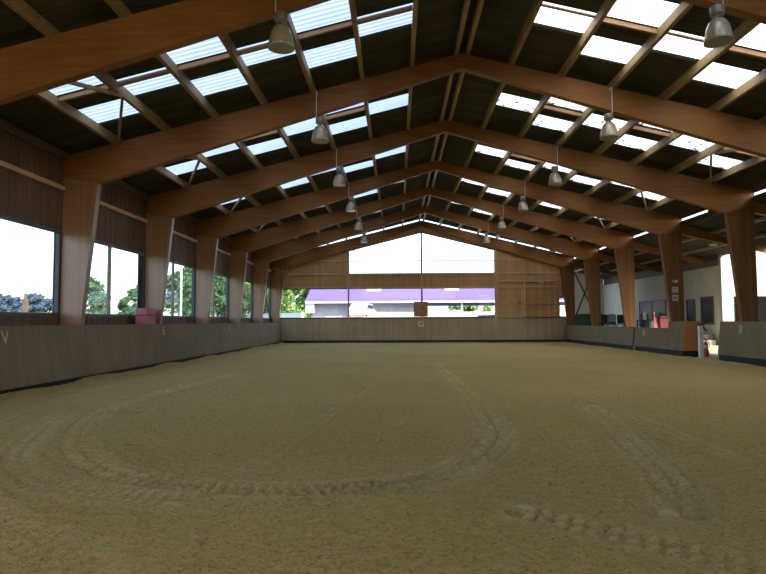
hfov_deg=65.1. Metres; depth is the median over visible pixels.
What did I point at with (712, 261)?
wall
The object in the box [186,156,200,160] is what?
brace
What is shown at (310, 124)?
skylight panel
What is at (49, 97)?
purlin
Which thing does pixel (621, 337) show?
kickboard
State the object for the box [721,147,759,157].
cross timber
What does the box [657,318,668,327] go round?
crate
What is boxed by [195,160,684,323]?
frame
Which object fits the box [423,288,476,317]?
window
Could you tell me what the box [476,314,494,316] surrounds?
car
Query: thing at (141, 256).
window
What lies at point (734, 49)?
cross timber
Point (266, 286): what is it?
window
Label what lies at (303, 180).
skylight panel
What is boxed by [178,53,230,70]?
cross timber
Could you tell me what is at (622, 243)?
frame
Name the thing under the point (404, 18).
skylight panel
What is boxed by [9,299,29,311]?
tree
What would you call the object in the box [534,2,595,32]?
skylight panel
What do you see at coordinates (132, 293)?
tree
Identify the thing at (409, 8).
cross timber
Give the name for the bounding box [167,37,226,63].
skylight panel
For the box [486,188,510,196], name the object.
skylight panel
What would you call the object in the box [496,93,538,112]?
skylight panel
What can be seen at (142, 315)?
plastic box
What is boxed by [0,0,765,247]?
ceiling
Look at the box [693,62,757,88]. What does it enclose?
skylight panel
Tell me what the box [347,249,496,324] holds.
trim
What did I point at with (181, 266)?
pole
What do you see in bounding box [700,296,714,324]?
window
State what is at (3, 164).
trim
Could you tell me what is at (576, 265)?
rafter
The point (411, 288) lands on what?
window
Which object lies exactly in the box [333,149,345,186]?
pendant lamp
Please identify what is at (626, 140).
skylight panel
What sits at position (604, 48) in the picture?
skylight panel
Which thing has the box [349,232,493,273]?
window
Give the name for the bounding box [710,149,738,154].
brace
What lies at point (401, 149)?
skylight panel
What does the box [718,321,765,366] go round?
kickboard
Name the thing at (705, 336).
floor
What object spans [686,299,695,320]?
window
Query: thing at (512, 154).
cross timber
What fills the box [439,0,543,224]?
purlin
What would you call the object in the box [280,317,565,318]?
trim
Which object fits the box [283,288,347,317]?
window
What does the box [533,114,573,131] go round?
skylight panel
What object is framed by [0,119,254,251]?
trim
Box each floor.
[0,342,765,573]
[703,334,713,339]
[704,351,718,359]
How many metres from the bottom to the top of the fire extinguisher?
0.720 m
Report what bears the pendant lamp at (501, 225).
hanging from the frame at (622, 243)
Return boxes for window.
[0,214,60,315]
[85,240,144,316]
[163,260,194,317]
[209,272,228,318]
[241,280,252,318]
[263,286,270,318]
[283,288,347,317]
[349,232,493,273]
[350,288,420,317]
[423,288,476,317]
[639,300,666,326]
[686,299,695,320]
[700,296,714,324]
[718,251,765,320]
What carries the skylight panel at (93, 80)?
attached to the ceiling at (546, 48)
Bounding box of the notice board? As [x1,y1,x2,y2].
[414,301,427,316]
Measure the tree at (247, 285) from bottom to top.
10.423 m
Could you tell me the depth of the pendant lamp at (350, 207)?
25.70 m
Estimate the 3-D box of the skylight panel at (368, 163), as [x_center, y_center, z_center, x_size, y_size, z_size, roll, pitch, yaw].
[-0.982,-4.973,24.697,1.300,0.369,0.970,0,-3,1]
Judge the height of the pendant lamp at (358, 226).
1.200 m
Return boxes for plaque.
[418,317,423,326]
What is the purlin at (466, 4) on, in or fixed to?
attached to the frame at (668, 228)
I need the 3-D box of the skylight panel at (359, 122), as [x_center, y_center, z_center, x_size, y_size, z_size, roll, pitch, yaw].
[-1.101,-5.268,19.507,1.300,0.368,0.970,0,-3,1]
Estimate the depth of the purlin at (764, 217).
27.10 m
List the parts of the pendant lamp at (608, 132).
glass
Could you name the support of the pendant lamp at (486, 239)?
hanging from the frame at (590, 255)
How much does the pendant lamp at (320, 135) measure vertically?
1.320 m
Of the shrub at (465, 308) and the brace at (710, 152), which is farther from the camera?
the shrub at (465, 308)
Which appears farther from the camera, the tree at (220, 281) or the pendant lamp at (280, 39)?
the tree at (220, 281)
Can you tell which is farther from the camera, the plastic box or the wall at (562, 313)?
the wall at (562, 313)
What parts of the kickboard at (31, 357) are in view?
panel, panel, panel, panel, panel, panel, panel, panel, panel, panel, panel, panel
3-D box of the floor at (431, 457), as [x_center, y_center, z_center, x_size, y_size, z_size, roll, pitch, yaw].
[2.161,2.481,18.018,19.994,0.143,47.150,0,-3,1]
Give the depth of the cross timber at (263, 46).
12.97 m
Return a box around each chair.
[601,315,607,325]
[608,315,615,325]
[616,315,624,326]
[636,314,647,326]
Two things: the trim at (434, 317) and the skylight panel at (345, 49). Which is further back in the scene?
the trim at (434, 317)
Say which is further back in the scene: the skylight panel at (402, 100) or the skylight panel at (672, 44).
the skylight panel at (402, 100)
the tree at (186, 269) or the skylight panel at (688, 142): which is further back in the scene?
the tree at (186, 269)
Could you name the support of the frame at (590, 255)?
on the floor at (431, 457)
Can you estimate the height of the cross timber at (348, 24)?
0.398 m
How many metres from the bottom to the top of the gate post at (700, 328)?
1.360 m
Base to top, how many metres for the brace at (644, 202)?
0.394 m
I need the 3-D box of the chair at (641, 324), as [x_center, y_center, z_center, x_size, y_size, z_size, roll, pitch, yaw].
[15.208,2.122,35.190,0.480,1.080,0.450,0,-3,-13]
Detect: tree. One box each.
[0,294,14,311]
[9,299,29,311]
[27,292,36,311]
[28,294,47,312]
[42,298,51,312]
[85,276,111,313]
[116,297,135,314]
[125,285,136,314]
[163,270,191,315]
[182,266,217,316]
[211,274,225,316]
[220,284,249,317]
[244,282,282,313]
[268,290,303,312]
[295,290,311,317]
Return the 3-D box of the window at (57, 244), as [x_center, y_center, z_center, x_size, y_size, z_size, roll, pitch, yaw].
[-8.455,-0.494,13.063,0.080,2.220,4.940,0,-3,1]
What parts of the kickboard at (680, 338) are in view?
panel, panel, panel, panel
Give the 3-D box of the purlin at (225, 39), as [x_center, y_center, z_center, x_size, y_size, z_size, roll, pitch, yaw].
[-3.072,-4.700,18.458,0.100,0.218,46.970,0,-3,1]
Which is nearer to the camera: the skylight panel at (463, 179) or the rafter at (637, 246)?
the skylight panel at (463, 179)
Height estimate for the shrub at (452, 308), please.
4.488 m
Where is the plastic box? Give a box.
[135,308,156,323]
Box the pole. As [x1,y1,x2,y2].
[180,266,181,315]
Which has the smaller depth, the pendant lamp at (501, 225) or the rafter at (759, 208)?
the rafter at (759, 208)
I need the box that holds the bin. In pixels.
[645,321,654,327]
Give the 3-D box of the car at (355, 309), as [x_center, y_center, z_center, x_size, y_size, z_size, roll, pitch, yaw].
[-1.963,2.374,58.620,1.720,1.419,4.286,-1,-3,14]
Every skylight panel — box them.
[49,76,101,94]
[79,99,138,122]
[117,67,178,94]
[166,160,205,174]
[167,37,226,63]
[191,69,246,95]
[202,143,238,156]
[221,197,244,204]
[237,40,295,65]
[247,138,286,154]
[280,177,308,188]
[283,117,317,135]
[290,0,350,32]
[303,38,356,67]
[325,102,363,114]
[329,116,366,134]
[344,160,372,172]
[354,189,376,197]
[357,3,412,35]
[369,94,407,114]
[375,146,405,158]
[461,178,484,185]
[473,209,491,214]
[475,145,506,157]
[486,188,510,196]
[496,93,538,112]
[504,159,535,170]
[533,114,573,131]
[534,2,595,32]
[540,202,562,208]
[542,162,571,172]
[547,97,586,110]
[570,175,600,185]
[581,36,641,63]
[583,114,626,130]
[607,0,678,26]
[615,134,656,150]
[636,192,664,200]
[638,122,671,131]
[653,30,712,58]
[670,135,713,151]
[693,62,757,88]
[697,155,743,168]
[736,23,765,50]
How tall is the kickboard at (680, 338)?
1.480 m
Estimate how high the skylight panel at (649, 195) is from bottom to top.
0.369 m
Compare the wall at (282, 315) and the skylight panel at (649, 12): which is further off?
the wall at (282, 315)
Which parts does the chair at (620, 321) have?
backrest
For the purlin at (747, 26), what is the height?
0.218 m
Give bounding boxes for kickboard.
[0,323,281,393]
[564,325,633,349]
[632,321,700,356]
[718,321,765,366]
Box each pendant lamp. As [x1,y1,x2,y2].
[268,0,294,53]
[311,91,328,143]
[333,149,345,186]
[346,183,355,211]
[354,206,362,229]
[361,223,367,242]
[483,222,489,242]
[497,205,505,229]
[518,182,527,211]
[548,146,561,185]
[600,87,617,140]
[703,0,733,47]
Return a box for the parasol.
[651,312,658,327]
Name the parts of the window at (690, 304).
pane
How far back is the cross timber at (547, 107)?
18.00 m
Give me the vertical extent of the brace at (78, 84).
0.394 m
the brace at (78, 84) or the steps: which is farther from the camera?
the steps
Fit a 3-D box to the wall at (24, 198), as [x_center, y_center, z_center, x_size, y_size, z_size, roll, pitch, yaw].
[-8.366,-0.283,18.354,0.145,6.300,47.020,0,-3,1]
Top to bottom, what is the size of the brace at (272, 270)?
3.598 m
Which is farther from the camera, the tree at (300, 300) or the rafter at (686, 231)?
the tree at (300, 300)
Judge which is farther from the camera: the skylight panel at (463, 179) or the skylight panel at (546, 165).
the skylight panel at (463, 179)
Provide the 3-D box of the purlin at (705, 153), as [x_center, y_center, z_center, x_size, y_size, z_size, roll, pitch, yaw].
[9.927,-4.133,18.125,0.100,0.218,46.970,0,-3,1]
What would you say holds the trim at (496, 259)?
attached to the wall at (532, 294)
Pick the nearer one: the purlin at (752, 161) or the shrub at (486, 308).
the purlin at (752, 161)
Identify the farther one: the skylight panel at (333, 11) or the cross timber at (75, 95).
the cross timber at (75, 95)
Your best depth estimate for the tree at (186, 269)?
84.11 m
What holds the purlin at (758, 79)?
attached to the roof beam
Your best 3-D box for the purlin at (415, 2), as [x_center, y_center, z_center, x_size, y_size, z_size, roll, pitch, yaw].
[0.822,-5.697,18.425,0.100,0.218,46.970,0,-3,1]
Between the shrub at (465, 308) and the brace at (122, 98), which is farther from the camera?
the shrub at (465, 308)
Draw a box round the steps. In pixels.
[704,340,717,350]
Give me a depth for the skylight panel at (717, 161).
19.20 m
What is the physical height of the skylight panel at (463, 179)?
0.369 m
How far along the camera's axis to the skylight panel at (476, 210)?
35.15 m
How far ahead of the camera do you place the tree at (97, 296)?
86.99 m
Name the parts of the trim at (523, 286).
frame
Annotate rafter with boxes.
[574,262,617,276]
[600,254,659,272]
[633,242,704,264]
[682,226,765,252]
[754,202,765,215]
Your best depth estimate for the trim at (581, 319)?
45.49 m
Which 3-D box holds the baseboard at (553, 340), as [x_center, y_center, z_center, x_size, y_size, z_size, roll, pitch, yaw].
[2.704,3.770,41.381,19.800,0.220,0.019,0,-3,1]
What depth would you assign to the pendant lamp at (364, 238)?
36.09 m
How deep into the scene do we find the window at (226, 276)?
30.52 m
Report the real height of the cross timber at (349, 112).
0.398 m
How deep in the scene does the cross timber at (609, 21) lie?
12.82 m
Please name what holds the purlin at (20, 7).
attached to the frame at (668, 228)
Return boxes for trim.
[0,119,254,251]
[0,160,271,271]
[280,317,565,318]
[288,259,558,288]
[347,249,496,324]
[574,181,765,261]
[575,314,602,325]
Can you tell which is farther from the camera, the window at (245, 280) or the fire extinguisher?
the window at (245, 280)
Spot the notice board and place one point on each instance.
(420, 307)
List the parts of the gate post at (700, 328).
post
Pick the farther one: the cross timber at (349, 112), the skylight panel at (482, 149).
the skylight panel at (482, 149)
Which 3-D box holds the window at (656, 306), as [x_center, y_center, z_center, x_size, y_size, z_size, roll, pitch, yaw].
[16.572,1.789,36.935,0.035,1.890,3.900,0,-3,1]
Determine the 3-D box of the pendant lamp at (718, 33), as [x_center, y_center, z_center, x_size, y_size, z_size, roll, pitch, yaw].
[5.619,-4.751,10.094,0.452,1.300,0.452,0,-3,1]
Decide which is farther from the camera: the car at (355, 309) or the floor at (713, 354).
the car at (355, 309)
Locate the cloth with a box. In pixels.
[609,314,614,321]
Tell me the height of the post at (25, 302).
3.100 m
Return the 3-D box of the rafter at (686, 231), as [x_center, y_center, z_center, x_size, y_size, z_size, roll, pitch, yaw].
[14.578,-2.032,25.632,3.550,1.188,0.140,0,-3,1]
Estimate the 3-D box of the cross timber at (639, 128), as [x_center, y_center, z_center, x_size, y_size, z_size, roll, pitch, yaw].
[7.969,-4.668,17.940,1.190,0.398,0.070,0,-3,1]
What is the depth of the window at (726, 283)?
29.05 m
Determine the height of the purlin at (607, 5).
0.218 m
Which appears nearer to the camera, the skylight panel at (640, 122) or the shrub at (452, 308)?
the skylight panel at (640, 122)
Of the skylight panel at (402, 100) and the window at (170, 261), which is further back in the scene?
the window at (170, 261)
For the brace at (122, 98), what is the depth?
14.25 m
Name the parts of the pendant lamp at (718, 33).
glass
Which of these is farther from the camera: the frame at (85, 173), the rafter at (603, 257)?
the rafter at (603, 257)
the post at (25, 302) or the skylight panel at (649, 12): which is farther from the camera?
the post at (25, 302)
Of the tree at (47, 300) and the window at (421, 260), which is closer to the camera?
the window at (421, 260)
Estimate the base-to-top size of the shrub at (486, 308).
4.307 m
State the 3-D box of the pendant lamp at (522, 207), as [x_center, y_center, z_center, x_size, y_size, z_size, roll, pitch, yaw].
[5.979,-3.884,25.666,0.452,1.260,0.452,0,-3,1]
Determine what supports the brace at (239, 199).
attached to the frame at (668, 228)
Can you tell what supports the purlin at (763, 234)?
attached to the ceiling at (716, 222)
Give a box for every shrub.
[448,306,460,311]
[463,306,478,311]
[480,306,492,311]
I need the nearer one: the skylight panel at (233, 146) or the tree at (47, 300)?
the skylight panel at (233, 146)
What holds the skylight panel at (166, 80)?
attached to the ceiling at (546, 48)
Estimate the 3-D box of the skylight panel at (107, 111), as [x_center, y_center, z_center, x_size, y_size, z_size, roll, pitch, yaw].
[-6.414,-4.233,14.361,1.300,0.369,0.970,0,-3,1]
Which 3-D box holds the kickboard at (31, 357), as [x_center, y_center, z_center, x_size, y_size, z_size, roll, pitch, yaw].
[-7.913,1.879,18.190,0.710,1.480,46.954,0,-3,1]
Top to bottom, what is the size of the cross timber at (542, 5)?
0.332 m
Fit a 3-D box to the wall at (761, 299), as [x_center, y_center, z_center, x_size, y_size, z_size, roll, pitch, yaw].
[13.685,1.486,21.275,2.400,2.320,0.130,0,-3,1]
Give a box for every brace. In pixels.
[69,81,123,96]
[117,94,123,144]
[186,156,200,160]
[187,160,200,188]
[228,197,242,214]
[265,270,272,320]
[572,267,588,319]
[640,192,647,211]
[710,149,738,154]
[710,152,711,183]
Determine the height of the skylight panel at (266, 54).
0.369 m
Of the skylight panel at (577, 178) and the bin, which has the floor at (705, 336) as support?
the bin
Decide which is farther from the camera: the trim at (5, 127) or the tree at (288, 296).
the tree at (288, 296)
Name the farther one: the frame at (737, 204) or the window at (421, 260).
the window at (421, 260)
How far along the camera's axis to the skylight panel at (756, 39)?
12.41 m
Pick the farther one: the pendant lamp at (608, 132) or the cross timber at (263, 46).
the pendant lamp at (608, 132)
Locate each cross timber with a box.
[58,85,109,101]
[118,69,170,86]
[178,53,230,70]
[238,42,268,55]
[240,130,277,141]
[298,21,351,40]
[326,107,364,119]
[358,5,412,24]
[511,153,539,162]
[541,3,594,17]
[543,105,581,116]
[602,17,656,34]
[632,126,669,136]
[667,32,703,42]
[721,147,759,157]
[727,46,765,59]
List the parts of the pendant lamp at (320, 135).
glass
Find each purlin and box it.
[1,0,299,238]
[35,90,275,244]
[104,0,327,244]
[218,33,346,239]
[285,14,365,232]
[348,0,384,229]
[402,0,417,224]
[418,0,470,220]
[423,0,484,220]
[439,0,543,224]
[458,0,616,229]
[477,2,693,233]
[496,20,759,238]
[514,68,765,242]
[533,116,765,247]
[553,157,765,251]
[575,216,765,271]
[600,233,765,273]
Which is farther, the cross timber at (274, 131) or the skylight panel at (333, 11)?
the cross timber at (274, 131)
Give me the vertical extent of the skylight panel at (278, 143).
0.368 m
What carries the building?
on the yard
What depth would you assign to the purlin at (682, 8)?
14.28 m
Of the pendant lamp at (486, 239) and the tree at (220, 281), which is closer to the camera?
the pendant lamp at (486, 239)
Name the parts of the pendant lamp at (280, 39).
glass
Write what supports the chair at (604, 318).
on the floor at (705, 336)
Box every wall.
[0,118,270,325]
[263,313,303,317]
[279,227,566,340]
[350,311,565,316]
[574,266,719,344]
[603,255,717,284]
[734,296,765,320]
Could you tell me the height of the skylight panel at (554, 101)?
0.369 m
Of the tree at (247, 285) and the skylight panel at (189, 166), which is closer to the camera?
the skylight panel at (189, 166)
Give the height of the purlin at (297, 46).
0.218 m
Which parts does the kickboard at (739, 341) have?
panel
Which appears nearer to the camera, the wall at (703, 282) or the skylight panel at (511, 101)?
the skylight panel at (511, 101)
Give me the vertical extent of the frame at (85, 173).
8.498 m
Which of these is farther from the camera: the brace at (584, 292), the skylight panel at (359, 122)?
the brace at (584, 292)
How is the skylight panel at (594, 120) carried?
attached to the ceiling at (546, 48)
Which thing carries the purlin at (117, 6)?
attached to the frame at (668, 228)
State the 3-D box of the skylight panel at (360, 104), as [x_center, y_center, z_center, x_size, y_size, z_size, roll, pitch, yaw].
[-1.145,-5.374,17.648,1.300,0.369,0.975,0,-3,1]
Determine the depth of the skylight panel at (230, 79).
14.29 m
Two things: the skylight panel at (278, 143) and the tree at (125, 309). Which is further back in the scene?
the tree at (125, 309)
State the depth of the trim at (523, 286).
41.33 m
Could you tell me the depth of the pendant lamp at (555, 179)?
20.36 m
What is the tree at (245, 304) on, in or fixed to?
on the field
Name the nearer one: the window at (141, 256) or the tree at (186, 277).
the window at (141, 256)
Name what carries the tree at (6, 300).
on the field
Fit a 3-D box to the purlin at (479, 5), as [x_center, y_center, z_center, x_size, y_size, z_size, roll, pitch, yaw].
[2.270,-5.994,18.408,0.100,0.218,46.970,0,-3,1]
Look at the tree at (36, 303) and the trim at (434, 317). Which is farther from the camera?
the tree at (36, 303)
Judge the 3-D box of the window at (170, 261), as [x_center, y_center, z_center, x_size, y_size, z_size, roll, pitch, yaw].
[-8.215,0.097,23.443,0.080,2.220,4.940,0,-3,1]
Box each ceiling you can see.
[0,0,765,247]
[574,199,765,278]
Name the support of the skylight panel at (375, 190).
attached to the ceiling at (546, 48)
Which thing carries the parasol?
on the floor at (705, 336)
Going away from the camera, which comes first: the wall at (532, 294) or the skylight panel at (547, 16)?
the skylight panel at (547, 16)
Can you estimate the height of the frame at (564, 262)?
8.498 m
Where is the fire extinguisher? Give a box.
[704,339,709,356]
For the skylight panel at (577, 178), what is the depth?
24.45 m
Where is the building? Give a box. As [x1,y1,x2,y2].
[305,283,603,316]
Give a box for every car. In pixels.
[350,304,375,316]
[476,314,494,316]
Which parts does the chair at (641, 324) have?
backrest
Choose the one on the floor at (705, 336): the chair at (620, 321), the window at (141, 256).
the chair at (620, 321)
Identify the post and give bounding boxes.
[22,293,28,311]
[697,323,706,357]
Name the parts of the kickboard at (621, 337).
panel, panel, panel, panel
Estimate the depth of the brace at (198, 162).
19.54 m
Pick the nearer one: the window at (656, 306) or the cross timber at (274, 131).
the cross timber at (274, 131)
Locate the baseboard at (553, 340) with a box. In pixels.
[281,339,564,342]
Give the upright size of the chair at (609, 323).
1.080 m
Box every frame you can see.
[60,53,765,324]
[145,120,758,323]
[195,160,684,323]
[229,187,635,326]
[253,206,600,325]
[271,220,574,324]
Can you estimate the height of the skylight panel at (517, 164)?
0.369 m
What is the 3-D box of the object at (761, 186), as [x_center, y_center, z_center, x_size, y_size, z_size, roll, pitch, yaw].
[12.598,-3.298,18.091,0.030,0.560,47.120,0,-3,1]
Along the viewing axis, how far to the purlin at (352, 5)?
14.63 m
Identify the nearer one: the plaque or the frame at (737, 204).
the frame at (737, 204)
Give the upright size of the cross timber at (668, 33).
0.332 m
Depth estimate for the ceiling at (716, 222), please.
28.75 m
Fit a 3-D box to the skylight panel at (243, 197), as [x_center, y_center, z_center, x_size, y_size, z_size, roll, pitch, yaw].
[-6.173,-3.642,24.741,1.300,0.369,0.970,0,-3,1]
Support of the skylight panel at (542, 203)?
attached to the ceiling at (546, 48)
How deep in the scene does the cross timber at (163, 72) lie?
12.99 m

